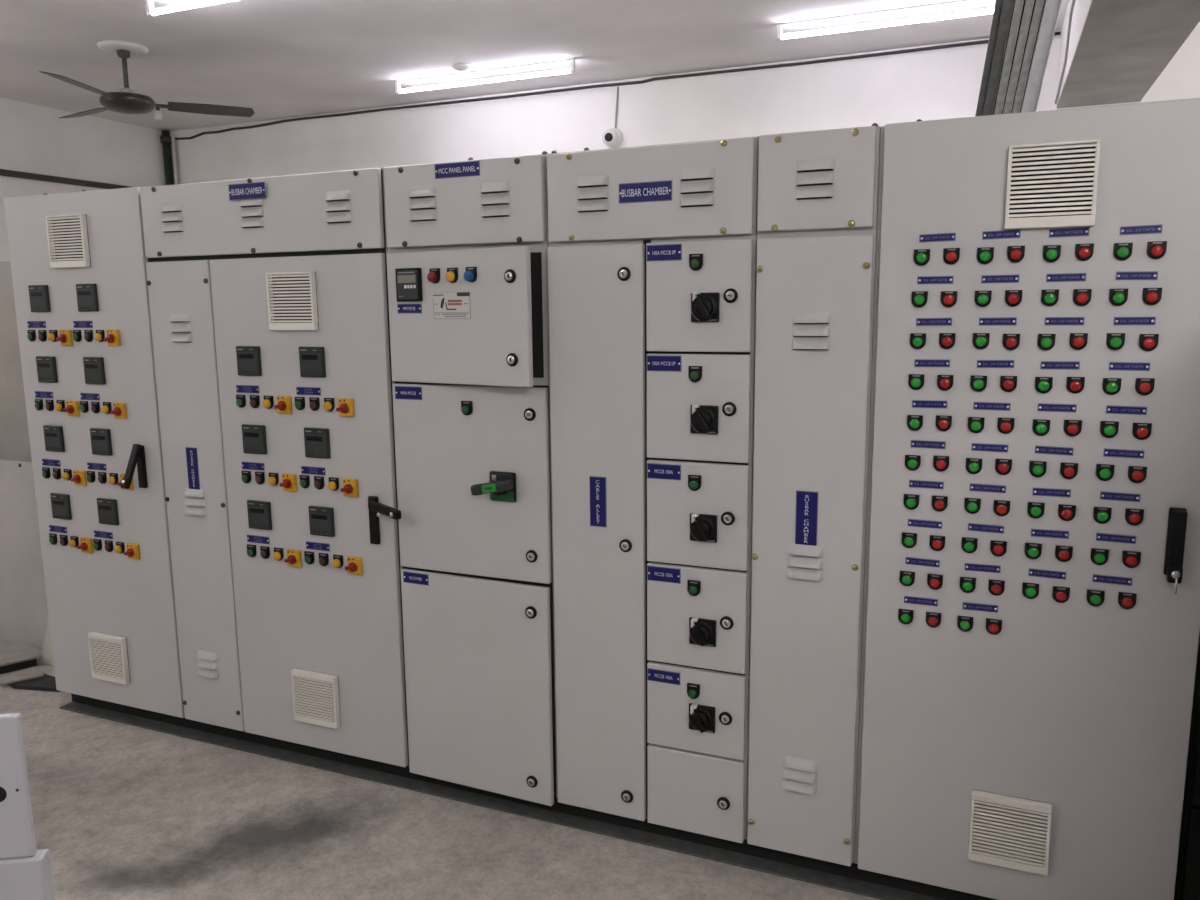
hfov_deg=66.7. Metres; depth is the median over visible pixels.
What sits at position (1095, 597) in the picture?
lamp
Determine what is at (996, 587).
lamp
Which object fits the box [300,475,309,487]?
lamp
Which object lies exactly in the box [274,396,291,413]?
switch
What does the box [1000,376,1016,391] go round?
lamp
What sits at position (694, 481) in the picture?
lamp
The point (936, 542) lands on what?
lamp
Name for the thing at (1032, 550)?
lamp
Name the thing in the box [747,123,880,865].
tall cabinet
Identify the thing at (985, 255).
lamp
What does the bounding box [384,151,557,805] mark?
tall cabinet
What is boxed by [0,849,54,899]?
cover
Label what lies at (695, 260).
lamp
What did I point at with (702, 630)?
switch
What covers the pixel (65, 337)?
switch
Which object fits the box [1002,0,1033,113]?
channel
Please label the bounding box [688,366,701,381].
lamp
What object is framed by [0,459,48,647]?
metal sheet
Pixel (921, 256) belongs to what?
lamp
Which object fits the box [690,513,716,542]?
switch
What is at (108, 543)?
lamp
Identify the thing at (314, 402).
lamp
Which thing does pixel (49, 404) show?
lamp
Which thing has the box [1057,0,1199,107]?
beam
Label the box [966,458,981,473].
lamp
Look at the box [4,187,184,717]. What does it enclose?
tall cabinet
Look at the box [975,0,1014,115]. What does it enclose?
channel
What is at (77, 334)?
lamp
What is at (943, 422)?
lamp
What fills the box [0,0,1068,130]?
ceiling
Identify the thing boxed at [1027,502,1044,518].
lamp
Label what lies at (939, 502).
lamp
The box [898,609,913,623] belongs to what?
lamp
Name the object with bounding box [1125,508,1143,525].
lamp
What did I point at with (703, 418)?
switch
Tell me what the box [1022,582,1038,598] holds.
lamp
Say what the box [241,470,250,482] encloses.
lamp
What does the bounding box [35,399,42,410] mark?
lamp
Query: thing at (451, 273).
lamp
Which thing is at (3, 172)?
trim
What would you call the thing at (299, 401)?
lamp
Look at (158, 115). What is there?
holder
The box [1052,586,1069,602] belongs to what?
lamp
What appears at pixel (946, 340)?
lamp
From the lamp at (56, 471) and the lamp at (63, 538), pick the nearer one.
the lamp at (56, 471)
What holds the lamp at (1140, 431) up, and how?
attached to the tall cabinet at (1031, 610)
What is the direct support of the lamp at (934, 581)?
attached to the tall cabinet at (1031, 610)
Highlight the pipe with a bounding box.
[160,130,177,184]
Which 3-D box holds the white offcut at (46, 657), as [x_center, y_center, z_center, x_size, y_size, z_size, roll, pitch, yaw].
[-2.427,0.777,4.151,0.414,0.460,0.026,3,10,23]
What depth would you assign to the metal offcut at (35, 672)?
4.04 m
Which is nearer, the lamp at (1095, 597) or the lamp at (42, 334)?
the lamp at (1095, 597)
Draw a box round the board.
[0,261,31,461]
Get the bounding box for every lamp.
[27,330,35,341]
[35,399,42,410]
[38,330,46,341]
[42,467,49,478]
[45,400,53,410]
[49,533,56,544]
[53,468,60,479]
[60,535,67,545]
[73,330,81,341]
[80,401,88,412]
[84,330,92,341]
[87,471,94,482]
[91,401,99,413]
[93,539,101,550]
[98,472,106,483]
[105,540,112,551]
[146,0,234,16]
[236,395,245,407]
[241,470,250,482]
[247,544,256,556]
[250,395,259,407]
[255,471,264,484]
[260,546,269,558]
[295,397,304,409]
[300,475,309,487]
[304,551,313,564]
[309,397,319,410]
[314,476,323,489]
[319,553,328,565]
[395,58,575,93]
[427,268,439,283]
[446,268,457,282]
[461,401,472,415]
[464,267,476,281]
[687,580,700,595]
[687,683,699,698]
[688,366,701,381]
[688,475,700,490]
[689,254,702,270]
[777,0,993,40]
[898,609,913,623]
[900,570,914,585]
[902,532,916,547]
[904,494,918,509]
[905,455,920,470]
[907,415,922,430]
[908,374,924,389]
[910,333,925,348]
[912,291,927,306]
[914,249,929,265]
[926,611,940,627]
[927,574,942,589]
[929,535,944,550]
[932,495,947,511]
[933,455,949,471]
[936,415,951,430]
[937,375,953,390]
[939,333,955,348]
[941,291,956,306]
[943,248,959,264]
[957,615,972,631]
[960,577,975,592]
[961,537,977,552]
[964,498,980,513]
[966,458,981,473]
[968,417,984,432]
[970,375,986,391]
[973,333,989,348]
[975,291,991,306]
[977,247,993,263]
[986,618,1001,634]
[988,579,1004,595]
[990,540,1006,556]
[994,500,1009,515]
[995,459,1011,474]
[997,417,1014,433]
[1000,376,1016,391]
[1003,334,1019,349]
[1005,290,1022,306]
[1007,246,1024,262]
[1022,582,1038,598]
[1025,543,1041,558]
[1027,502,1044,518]
[1029,461,1046,476]
[1033,419,1049,435]
[1035,377,1052,393]
[1038,334,1055,349]
[1041,289,1058,305]
[1043,245,1060,262]
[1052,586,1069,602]
[1055,545,1072,561]
[1058,504,1075,520]
[1060,462,1077,478]
[1064,420,1081,436]
[1066,377,1084,393]
[1069,333,1087,349]
[1073,289,1091,305]
[1075,243,1093,260]
[1087,589,1104,605]
[1091,548,1108,564]
[1093,507,1111,523]
[1096,464,1114,480]
[1100,421,1118,437]
[1102,378,1121,394]
[1106,333,1124,349]
[1109,289,1127,305]
[1113,243,1132,260]
[1118,592,1136,608]
[1122,550,1140,567]
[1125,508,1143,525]
[1128,466,1146,482]
[1132,423,1151,439]
[1135,378,1154,394]
[1139,334,1158,350]
[1142,288,1161,304]
[1147,241,1166,258]
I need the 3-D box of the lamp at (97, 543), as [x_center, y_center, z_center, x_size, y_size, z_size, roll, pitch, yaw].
[-1.947,0.368,3.528,0.037,0.044,0.012,3,10,23]
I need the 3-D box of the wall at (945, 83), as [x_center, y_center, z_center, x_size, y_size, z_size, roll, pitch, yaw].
[0.837,-0.842,5.847,9.620,3.270,0.150,3,10,23]
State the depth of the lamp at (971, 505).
2.26 m
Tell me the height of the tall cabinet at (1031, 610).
1.986 m
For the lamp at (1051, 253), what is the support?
attached to the tall cabinet at (1031, 610)
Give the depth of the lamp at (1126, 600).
2.15 m
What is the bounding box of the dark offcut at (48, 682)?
[8,673,59,691]
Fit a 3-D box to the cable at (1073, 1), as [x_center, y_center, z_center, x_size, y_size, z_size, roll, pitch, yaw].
[2.181,-1.883,4.261,0.013,0.280,1.201,3,10,23]
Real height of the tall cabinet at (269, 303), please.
1.975 m
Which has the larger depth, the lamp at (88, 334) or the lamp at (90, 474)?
the lamp at (90, 474)
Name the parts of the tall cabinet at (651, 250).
door, door, door, door, door, door, door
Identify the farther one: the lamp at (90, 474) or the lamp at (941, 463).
the lamp at (90, 474)
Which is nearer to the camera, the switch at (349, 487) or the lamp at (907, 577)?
the lamp at (907, 577)
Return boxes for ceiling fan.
[39,40,254,117]
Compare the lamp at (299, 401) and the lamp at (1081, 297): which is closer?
the lamp at (1081, 297)
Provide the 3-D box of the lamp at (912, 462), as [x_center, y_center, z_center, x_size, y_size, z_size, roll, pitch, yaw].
[0.789,0.033,2.301,0.037,0.039,0.011,3,10,23]
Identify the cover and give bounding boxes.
[0,713,36,858]
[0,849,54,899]
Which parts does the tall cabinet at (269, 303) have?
door, door, door handle, lever, frame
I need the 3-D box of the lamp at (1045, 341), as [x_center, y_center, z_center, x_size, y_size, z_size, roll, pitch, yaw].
[1.050,-0.254,2.143,0.037,0.039,0.011,3,10,23]
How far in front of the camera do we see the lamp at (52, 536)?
3.62 m
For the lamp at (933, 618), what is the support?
attached to the tall cabinet at (1031, 610)
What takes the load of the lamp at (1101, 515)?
attached to the tall cabinet at (1031, 610)
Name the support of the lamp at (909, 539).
attached to the tall cabinet at (1031, 610)
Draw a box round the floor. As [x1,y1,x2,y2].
[0,648,879,899]
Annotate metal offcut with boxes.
[0,639,36,666]
[0,667,43,684]
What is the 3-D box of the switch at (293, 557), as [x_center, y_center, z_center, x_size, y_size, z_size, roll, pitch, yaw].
[-1.060,0.376,3.139,0.057,0.060,0.030,3,10,23]
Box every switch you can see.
[56,330,72,345]
[63,400,79,415]
[70,470,86,485]
[77,537,93,553]
[104,330,120,345]
[110,402,126,418]
[117,474,133,489]
[124,543,139,559]
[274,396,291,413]
[279,473,296,491]
[284,549,301,567]
[336,398,354,416]
[340,478,358,496]
[345,556,362,574]
[471,471,516,501]
[689,617,715,646]
[689,703,714,732]
[690,405,717,433]
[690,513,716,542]
[691,292,719,321]
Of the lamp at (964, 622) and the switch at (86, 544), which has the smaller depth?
the lamp at (964, 622)
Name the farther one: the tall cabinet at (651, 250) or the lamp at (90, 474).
the lamp at (90, 474)
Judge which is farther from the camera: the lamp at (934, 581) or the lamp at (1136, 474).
the lamp at (934, 581)
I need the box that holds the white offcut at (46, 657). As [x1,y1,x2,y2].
[39,617,53,665]
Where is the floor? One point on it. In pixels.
(121, 811)
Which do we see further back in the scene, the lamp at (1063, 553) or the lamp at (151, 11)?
the lamp at (151, 11)
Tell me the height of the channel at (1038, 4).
2.943 m
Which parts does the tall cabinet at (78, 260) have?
lever, door handle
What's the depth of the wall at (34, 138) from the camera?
6.57 m
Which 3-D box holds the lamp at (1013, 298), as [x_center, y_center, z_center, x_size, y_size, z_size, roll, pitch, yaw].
[0.979,-0.359,2.156,0.037,0.039,0.011,3,10,23]
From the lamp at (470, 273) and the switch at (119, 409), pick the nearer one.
the lamp at (470, 273)
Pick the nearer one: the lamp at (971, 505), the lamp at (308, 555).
the lamp at (971, 505)
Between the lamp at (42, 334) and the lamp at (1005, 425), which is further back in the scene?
the lamp at (42, 334)
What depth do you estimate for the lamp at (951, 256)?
2.19 m
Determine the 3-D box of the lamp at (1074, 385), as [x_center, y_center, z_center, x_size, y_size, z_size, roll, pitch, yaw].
[1.113,-0.151,2.132,0.037,0.039,0.011,3,10,23]
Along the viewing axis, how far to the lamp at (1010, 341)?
2.17 m
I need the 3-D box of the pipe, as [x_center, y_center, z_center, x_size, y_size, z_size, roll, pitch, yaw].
[-3.446,-1.042,7.502,0.097,3.040,0.087,6,11,38]
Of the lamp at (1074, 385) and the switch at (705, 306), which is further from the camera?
the switch at (705, 306)
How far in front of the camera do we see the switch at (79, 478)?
3.50 m
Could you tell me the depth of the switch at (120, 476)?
3.41 m
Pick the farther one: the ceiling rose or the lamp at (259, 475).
the ceiling rose
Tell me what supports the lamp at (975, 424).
attached to the tall cabinet at (1031, 610)
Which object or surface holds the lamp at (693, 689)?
on the tall cabinet at (651, 250)
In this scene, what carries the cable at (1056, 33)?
attached to the wall at (945, 83)
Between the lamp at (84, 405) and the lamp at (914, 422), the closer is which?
the lamp at (914, 422)
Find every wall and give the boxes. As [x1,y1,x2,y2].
[0,97,165,260]
[170,22,1199,184]
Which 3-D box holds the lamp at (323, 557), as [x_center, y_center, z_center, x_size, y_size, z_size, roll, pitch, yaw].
[-0.941,0.374,3.097,0.037,0.044,0.012,3,10,23]
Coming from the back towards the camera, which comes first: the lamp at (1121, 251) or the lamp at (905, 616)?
the lamp at (905, 616)
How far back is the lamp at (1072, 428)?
2.14 m
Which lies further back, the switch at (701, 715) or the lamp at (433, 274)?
the lamp at (433, 274)
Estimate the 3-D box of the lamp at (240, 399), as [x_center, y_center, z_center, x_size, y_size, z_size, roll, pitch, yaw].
[-1.238,-0.168,3.137,0.037,0.044,0.012,3,10,23]
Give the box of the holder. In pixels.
[154,108,162,120]
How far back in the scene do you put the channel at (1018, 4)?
2.57 m
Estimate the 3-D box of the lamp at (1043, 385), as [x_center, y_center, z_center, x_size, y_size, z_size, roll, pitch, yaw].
[1.051,-0.153,2.158,0.037,0.039,0.011,3,10,23]
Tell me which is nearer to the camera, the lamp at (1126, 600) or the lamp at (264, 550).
the lamp at (1126, 600)
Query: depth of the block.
4.18 m
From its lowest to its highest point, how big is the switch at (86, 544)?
0.060 m
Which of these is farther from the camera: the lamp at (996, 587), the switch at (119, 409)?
the switch at (119, 409)
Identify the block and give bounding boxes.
[0,659,36,673]
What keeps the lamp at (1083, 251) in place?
attached to the tall cabinet at (1031, 610)
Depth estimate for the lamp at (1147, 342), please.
2.06 m
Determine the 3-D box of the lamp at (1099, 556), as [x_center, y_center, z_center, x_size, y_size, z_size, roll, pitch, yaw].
[1.188,0.255,2.166,0.037,0.039,0.011,3,10,23]
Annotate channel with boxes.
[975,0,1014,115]
[993,0,1023,114]
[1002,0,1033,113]
[1011,0,1043,112]
[1020,0,1061,112]
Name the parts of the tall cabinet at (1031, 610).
frame, door handle, lever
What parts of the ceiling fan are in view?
blade, blade, ceiling plate, rod, motor, blade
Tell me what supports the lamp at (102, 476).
attached to the tall cabinet at (78, 260)
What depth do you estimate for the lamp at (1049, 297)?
2.12 m
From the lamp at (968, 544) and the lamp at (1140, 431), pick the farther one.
the lamp at (968, 544)
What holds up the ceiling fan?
hanging from the ceiling
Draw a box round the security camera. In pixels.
[602,128,622,147]
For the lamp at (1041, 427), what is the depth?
2.17 m
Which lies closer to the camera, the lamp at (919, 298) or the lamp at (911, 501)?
the lamp at (919, 298)
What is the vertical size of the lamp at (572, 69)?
0.079 m
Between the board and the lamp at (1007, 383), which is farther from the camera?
the board
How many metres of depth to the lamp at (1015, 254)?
2.14 m
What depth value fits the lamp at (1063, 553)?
2.19 m
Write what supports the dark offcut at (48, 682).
on the floor
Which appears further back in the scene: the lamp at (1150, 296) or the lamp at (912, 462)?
the lamp at (912, 462)
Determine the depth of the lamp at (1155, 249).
2.03 m
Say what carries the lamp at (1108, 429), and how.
attached to the tall cabinet at (1031, 610)
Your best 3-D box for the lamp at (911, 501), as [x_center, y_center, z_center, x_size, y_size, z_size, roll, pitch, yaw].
[0.791,0.133,2.316,0.037,0.039,0.011,3,10,23]
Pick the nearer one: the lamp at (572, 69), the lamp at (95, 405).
the lamp at (95, 405)
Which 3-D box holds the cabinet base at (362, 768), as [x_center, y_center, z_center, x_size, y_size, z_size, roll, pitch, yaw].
[-1.427,1.069,3.477,1.714,0.074,0.104,3,10,23]
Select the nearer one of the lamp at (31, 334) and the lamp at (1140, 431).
the lamp at (1140, 431)
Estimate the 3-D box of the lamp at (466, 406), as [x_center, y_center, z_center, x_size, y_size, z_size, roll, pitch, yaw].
[-0.409,-0.128,2.788,0.037,0.044,0.012,3,10,23]
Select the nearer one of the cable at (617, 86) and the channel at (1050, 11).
the channel at (1050, 11)
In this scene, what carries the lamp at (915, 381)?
attached to the tall cabinet at (1031, 610)
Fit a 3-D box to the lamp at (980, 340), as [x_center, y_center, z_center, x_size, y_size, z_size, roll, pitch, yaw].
[0.919,-0.263,2.197,0.037,0.039,0.011,3,10,23]
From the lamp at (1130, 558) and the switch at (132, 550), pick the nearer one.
the lamp at (1130, 558)
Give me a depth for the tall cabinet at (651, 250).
2.59 m
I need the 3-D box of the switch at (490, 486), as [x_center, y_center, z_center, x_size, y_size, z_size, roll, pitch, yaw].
[-0.317,0.115,2.756,0.138,0.092,0.070,3,10,23]
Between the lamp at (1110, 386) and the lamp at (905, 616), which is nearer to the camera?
the lamp at (1110, 386)
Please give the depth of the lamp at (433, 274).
2.72 m
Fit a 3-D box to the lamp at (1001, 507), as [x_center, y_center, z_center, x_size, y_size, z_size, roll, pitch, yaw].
[0.985,0.144,2.234,0.037,0.039,0.011,3,10,23]
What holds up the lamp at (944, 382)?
attached to the tall cabinet at (1031, 610)
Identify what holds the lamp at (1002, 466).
attached to the tall cabinet at (1031, 610)
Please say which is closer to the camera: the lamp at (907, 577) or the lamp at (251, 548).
the lamp at (907, 577)
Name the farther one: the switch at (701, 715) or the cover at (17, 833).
the switch at (701, 715)
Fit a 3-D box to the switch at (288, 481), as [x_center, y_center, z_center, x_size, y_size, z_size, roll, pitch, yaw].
[-1.062,0.113,3.097,0.057,0.060,0.030,3,10,23]
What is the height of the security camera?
0.123 m
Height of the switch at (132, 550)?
0.060 m
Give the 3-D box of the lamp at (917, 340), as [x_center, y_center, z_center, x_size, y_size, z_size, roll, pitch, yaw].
[0.786,-0.269,2.253,0.037,0.039,0.011,3,10,23]
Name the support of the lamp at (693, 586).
attached to the tall cabinet at (651, 250)
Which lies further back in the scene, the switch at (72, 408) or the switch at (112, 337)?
the switch at (72, 408)
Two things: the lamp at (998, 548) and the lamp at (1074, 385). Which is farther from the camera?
the lamp at (998, 548)
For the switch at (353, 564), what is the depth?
3.04 m
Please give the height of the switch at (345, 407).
0.060 m
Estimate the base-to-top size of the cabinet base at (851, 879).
0.074 m
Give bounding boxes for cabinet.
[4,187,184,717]
[140,168,408,766]
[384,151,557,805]
[547,136,757,842]
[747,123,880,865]
[854,98,1199,899]
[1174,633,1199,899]
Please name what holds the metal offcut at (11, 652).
on the block
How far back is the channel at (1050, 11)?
2.53 m
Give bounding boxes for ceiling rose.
[453,64,470,71]
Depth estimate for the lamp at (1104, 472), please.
2.13 m
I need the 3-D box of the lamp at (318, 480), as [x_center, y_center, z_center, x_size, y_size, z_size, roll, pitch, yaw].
[-0.944,0.111,3.056,0.037,0.044,0.012,3,10,23]
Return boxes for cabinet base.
[59,693,417,788]
[408,774,996,899]
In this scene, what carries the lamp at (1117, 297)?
attached to the tall cabinet at (1031, 610)
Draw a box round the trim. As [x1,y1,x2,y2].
[0,169,130,188]
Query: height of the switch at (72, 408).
0.060 m
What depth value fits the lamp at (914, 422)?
2.28 m
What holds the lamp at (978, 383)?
attached to the tall cabinet at (1031, 610)
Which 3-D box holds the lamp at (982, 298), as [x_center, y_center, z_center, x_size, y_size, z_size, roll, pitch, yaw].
[0.917,-0.362,2.182,0.037,0.039,0.011,3,10,23]
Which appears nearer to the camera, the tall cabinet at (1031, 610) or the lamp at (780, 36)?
the tall cabinet at (1031, 610)
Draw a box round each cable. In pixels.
[175,32,1059,139]
[615,86,618,127]
[1055,0,1074,103]
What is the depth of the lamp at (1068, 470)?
2.16 m
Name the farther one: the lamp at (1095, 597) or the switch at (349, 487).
the switch at (349, 487)
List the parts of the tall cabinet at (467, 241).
door, door, door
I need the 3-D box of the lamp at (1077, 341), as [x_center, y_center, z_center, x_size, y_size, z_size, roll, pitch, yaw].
[1.112,-0.252,2.117,0.037,0.039,0.011,3,10,23]
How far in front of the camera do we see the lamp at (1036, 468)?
2.19 m

